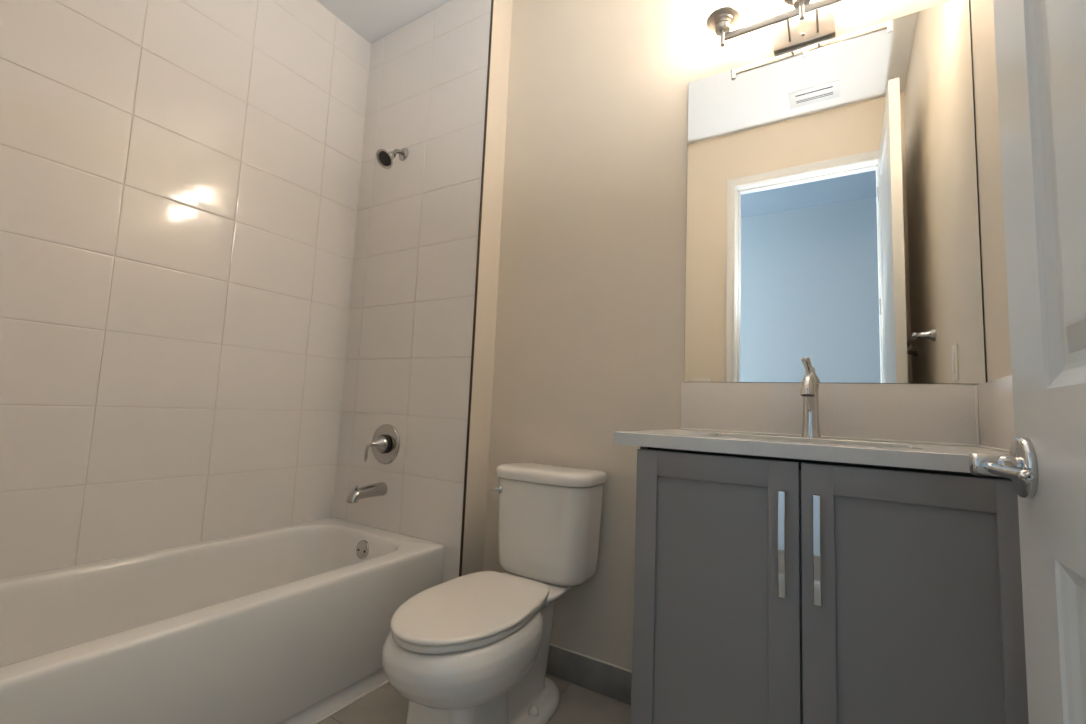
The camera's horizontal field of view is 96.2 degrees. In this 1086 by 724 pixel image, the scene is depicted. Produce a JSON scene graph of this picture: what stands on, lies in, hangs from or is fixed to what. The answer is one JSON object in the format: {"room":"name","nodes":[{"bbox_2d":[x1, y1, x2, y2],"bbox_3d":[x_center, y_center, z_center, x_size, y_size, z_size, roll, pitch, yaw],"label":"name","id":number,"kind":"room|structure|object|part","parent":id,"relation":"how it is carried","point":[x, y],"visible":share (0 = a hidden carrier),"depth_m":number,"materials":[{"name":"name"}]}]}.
{"room":"bathroom","nodes":[
{"label":"bathroom","id":0,"kind":"room"},
{"bbox_2d":[0,0,369,578],"bbox_3d":[-1.366,-0.326,1.844,0.121,2.814,1.900,-1,-6,32],"label":"wall","id":1,"kind":"structure","parent":0,"point":[179,179],"depth_m":1.75,"materials":[{"name":"beige tile"}]},
{"bbox_2d":[316,0,512,42],"bbox_3d":[-0.261,-1.783,1.327,2.648,0.080,1.920,-1,-6,32],"label":"ceiling","id":2,"kind":"structure","parent":0,"point":[372,20],"depth_m":2.33,"materials":[{"name":"white paint"}]},
{"bbox_2d":[333,0,512,582],"bbox_3d":[-0.551,-0.249,2.288,0.805,2.814,0.241,-1,-6,32],"label":"wall","id":3,"kind":"structure","parent":0,"point":[409,346],"depth_m":2.14,"materials":[{"name":"beige tile"}]},
{"bbox_2d":[332,43,370,516],"bbox_3d":[-0.946,-0.459,2.414,0.007,2.403,0.007,-1,-6,32],"label":"trim","id":4,"kind":"structure","parent":3,"relation":"attached to","point":[370,43],"depth_m":2.40,"materials":[{"name":"beige"}]},
{"bbox_2d":[346,482,386,502],"bbox_3d":[-0.750,0.555,2.077,0.065,0.069,0.190,-1,-6,32],"label":"tub spout","id":5,"kind":"object","parent":3,"relation":"attached to","point":[376,489],"visible":1,"depth_m":2.06,"materials":[{"name":"grey metal"}]},
{"bbox_2d":[364,424,399,463],"bbox_3d":[-0.725,0.359,2.118,0.177,0.177,0.105,-1,-6,32],"label":"shower valve","id":6,"kind":"object","parent":3,"relation":"attached to","point":[385,444],"visible":1,"depth_m":2.13,"materials":[{"name":"grey metal"}]},
{"bbox_3d":[-0.747,0.389,2.086,0.024,0.079,0.034,-1,-6,32],"label":"lever","id":7,"kind":"part","parent":6,"relation":"part of","materials":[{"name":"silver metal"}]},
{"bbox_2d":[376,148,408,168],"bbox_3d":[-0.691,-0.948,2.233,0.087,0.142,0.147,-1,-6,32],"label":"showerhead","id":8,"kind":"object","parent":3,"relation":"attached to","point":[384,158],"visible":1,"depth_m":2.21,"materials":[{"name":"grey metal"}]},
{"bbox_3d":[-0.675,-0.969,2.266,0.022,0.054,0.080,0,-6,27],"label":"arm","id":9,"kind":"part","parent":8,"relation":"part of","materials":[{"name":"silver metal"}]},
{"bbox_2d":[459,0,493,576],"bbox_3d":[-0.273,-0.266,1.980,0.008,2.813,0.007,-1,-6,32],"label":"trim","id":10,"kind":"structure","parent":3,"relation":"attached to","point":[492,1],"depth_m":1.98,"materials":[{"name":"black metal"}]},
{"bbox_2d":[317,674,630,723],"bbox_3d":[-0.382,1.085,1.053,2.648,0.060,1.920,-1,-6,32],"label":"floor","id":11,"kind":"structure","parent":0,"point":[578,704],"depth_m":1.56,"materials":[{"name":"tile"}]},
{"bbox_2d":[0,517,443,723],"bbox_3d":[-1.106,0.854,1.438,0.716,0.413,1.551,-1,-6,32],"label":"bathtub","id":12,"kind":"object","parent":11,"relation":"on","point":[290,624],"visible":0.98,"depth_m":1.43,"materials":[{"name":"white ceramic"}]},
{"bbox_3d":[-0.750,0.783,2.031,0.079,0.079,0.020,-1,-6,32],"label":"overflow plate","id":13,"kind":"part","parent":12,"relation":"part of","materials":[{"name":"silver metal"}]},
{"bbox_2d":[382,462,606,723],"bbox_3d":[-0.145,0.724,1.464,0.395,0.756,0.778,-1,-6,32],"label":"toilet","id":14,"kind":"object","parent":11,"relation":"on","point":[473,648],"visible":1,"depth_m":1.39,"materials":[{"name":"white ceramic"}]},
{"bbox_3d":[-0.198,0.689,1.353,0.326,0.018,0.500,-1,-6,32],"label":"seat","id":15,"kind":"part","parent":14,"relation":"part of","materials":[{"name":"white plastic"}]},
{"bbox_3d":[-0.198,0.671,1.355,0.336,0.015,0.510,-1,-6,32],"label":"seat lid","id":16,"kind":"part","parent":14,"relation":"part of","materials":[{"name":"white plastic"}]},
{"bbox_3d":[-0.148,0.905,1.429,0.364,0.390,0.749,-1,-6,32],"label":"bowl","id":17,"kind":"part","parent":14,"relation":"part of","materials":[{"name":"white ceramic"}]},
{"bbox_3d":[-0.164,0.455,1.749,0.050,0.029,0.026,-2,-7,40],"label":"flush lever","id":18,"kind":"part","parent":14,"relation":"part of","materials":[{"name":"silver metal"}]},
{"bbox_3d":[0.009,0.583,1.724,0.367,0.329,0.188,-1,-6,32],"label":"tank","id":19,"kind":"part","parent":14,"relation":"part of","materials":[{"name":"white ceramic"}]},
{"bbox_3d":[0.015,0.399,1.739,0.387,0.043,0.206,-1,-6,32],"label":"tank lid","id":20,"kind":"part","parent":14,"relation":"part of","materials":[{"name":"white ceramic"}]},
{"bbox_2d":[631,446,1028,723],"bbox_3d":[0.646,0.663,1.142,0.738,0.884,0.540,-1,-6,32],"label":"vanity cabinet","id":21,"kind":"object","parent":11,"relation":"on","point":[768,590],"visible":0.91,"depth_m":0.95,"materials":[{"name":"grey paint"}]},
{"bbox_3d":[0.364,0.597,1.058,0.347,0.780,0.020,-1,-6,32],"label":"door","id":22,"kind":"part","parent":21,"relation":"part of","materials":[{"name":"grey paint"}]},
{"bbox_3d":[0.482,0.365,0.982,0.013,0.206,0.036,-1,-6,32],"label":"handle","id":23,"kind":"part","parent":21,"relation":"part of","materials":[{"name":"silver metal"}]},
{"bbox_2d":[613,429,1009,472],"bbox_3d":[0.644,0.265,1.206,0.795,0.146,0.515,-1,-6,32],"label":"countertop","id":24,"kind":"structure","parent":21,"relation":"on","point":[954,458],"depth_m":1.03,"materials":[{"name":"stone"}]},
{"bbox_2d":[800,357,820,437],"bbox_3d":[0.726,0.096,1.327,0.049,0.222,0.154,-1,-6,32],"label":"faucet","id":25,"kind":"object","parent":24,"relation":"on","point":[810,425],"visible":1,"depth_m":1.35,"materials":[{"name":"silver metal"}]},
{"bbox_3d":[0.720,0.088,1.319,0.036,0.109,0.131,-1,-6,32],"label":"spout","id":26,"kind":"part","parent":25,"relation":"part of","materials":[{"name":"silver metal"}]},
{"bbox_3d":[0.746,0.024,1.360,0.041,0.070,0.083,-1,-6,32],"label":"lever","id":27,"kind":"part","parent":25,"relation":"part of","materials":[{"name":"silver metal"}]},
{"bbox_2d":[975,375,1014,452],"bbox_3d":[0.978,0.110,1.019,0.027,0.156,0.493,-1,-6,32],"label":"side splash","id":28,"kind":"object","parent":24,"relation":"on","point":[993,399],"visible":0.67,"depth_m":1.09,"materials":[{"name":"stone"}]},
{"bbox_3d":[0.534,0.365,0.949,0.013,0.206,0.036,-1,-6,32],"label":"handle","id":29,"kind":"part","parent":21,"relation":"part of","materials":[{"name":"silver metal"}]},
{"bbox_3d":[0.560,0.235,1.014,0.705,0.064,0.016,-1,-6,32],"label":"rail","id":30,"kind":"part","parent":21,"relation":"part of","materials":[{"name":"grey"}]},
{"bbox_3d":[0.663,0.592,0.874,0.347,0.780,0.020,-1,-6,32],"label":"door","id":31,"kind":"part","parent":21,"relation":"part of","materials":[{"name":"grey paint"}]},
{"bbox_2d":[483,0,977,670],"bbox_3d":[0.546,-0.258,1.706,1.714,2.814,0.120,-1,-6,32],"label":"wall","id":32,"kind":"structure","parent":0,"point":[590,332],"depth_m":1.85,"materials":[{"name":"paint"}]},
{"bbox_2d":[546,643,631,704],"bbox_3d":[0.100,1.089,1.742,0.839,0.104,0.010,-1,-6,32],"label":"baseboard","id":33,"kind":"structure","parent":32,"relation":"attached to","point":[601,677],"depth_m":1.70,"materials":[{"name":"tile"}]},
{"bbox_2d":[706,0,842,54],"bbox_3d":[0.794,-1.133,1.494,0.582,0.240,0.160,-1,-6,32],"label":"vanity light","id":34,"kind":"object","parent":32,"relation":"attached to","point":[806,24],"visible":1,"depth_m":1.54,"materials":[{"name":"silver metal"}]},
{"bbox_2d":[706,0,739,46],"bbox_3d":[0.591,-1.142,1.600,0.124,0.220,0.124,-1,-6,32],"label":"socket","id":35,"kind":"object","parent":34,"relation":"attached to","point":[723,15],"depth_m":1.58,"materials":[{"name":"silver metal"}]},
{"bbox_3d":[0.770,-1.042,1.525,0.007,0.034,0.078,-1,-6,32],"label":"support rod","id":36,"kind":"part","parent":34,"relation":"part of","materials":[{"name":"silver metal"}]},
{"bbox_2d":[783,0,810,19],"bbox_3d":[0.786,-1.145,1.480,0.124,0.220,0.124,-1,-6,32],"label":"socket","id":37,"kind":"object","parent":34,"relation":"attached to","point":[802,11],"depth_m":1.48,"materials":[{"name":"silver metal"}]},
{"bbox_3d":[0.836,-1.043,1.484,0.007,0.034,0.078,-1,-6,32],"label":"support rod","id":38,"kind":"part","parent":34,"relation":"part of","materials":[{"name":"silver metal"}]},
{"bbox_2d":[681,382,976,446],"bbox_3d":[0.791,0.141,1.426,0.772,0.156,0.016,-1,-6,32],"label":"backsplash","id":39,"kind":"structure","parent":32,"relation":"attached to","point":[940,414],"depth_m":1.38,"materials":[{"name":"stone"}]},
{"bbox_2d":[684,0,986,383],"bbox_3d":[0.823,-0.469,1.487,0.766,1.068,0.005,-1,-6,32],"label":"mirror","id":40,"kind":"object","parent":32,"relation":"attached to","point":[833,210],"visible":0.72,"depth_m":1.44,"materials":[{"name":"grey mirror"}]},
{"bbox_2d":[970,0,1011,381],"bbox_3d":[0.758,-0.361,0.532,0.120,2.814,1.668,-1,-6,32],"label":"wall","id":41,"kind":"structure","parent":0,"point":[995,293],"depth_m":1.18,"materials":[{"name":"paint"}]},
{"bbox_3d":[-0.751,-0.431,0.465,2.378,2.814,0.215,-1,-6,32],"label":"wall","id":42,"kind":"structure","parent":0,"visible":0},
{"bbox_2d":[969,0,1085,723],"bbox_3d":[0.421,-0.213,0.303,0.142,2.424,0.777,-1,-6,32],"label":"door","id":43,"kind":"structure","parent":42,"relation":"in","point":[1040,45],"depth_m":0.52,"materials":[{"name":"white paint"}]},
{"bbox_3d":[0.520,0.120,0.549,0.042,0.027,0.120,-1,-6,32],"label":"lever","id":44,"kind":"part","parent":43,"relation":"part of","materials":[{"name":"silver metal"}]},
{"bbox_3d":[0.565,0.124,0.576,0.012,0.071,0.071,-1,-6,32],"label":"handle","id":45,"kind":"part","parent":43,"relation":"part of","materials":[{"name":"silver metal"}]}
]}

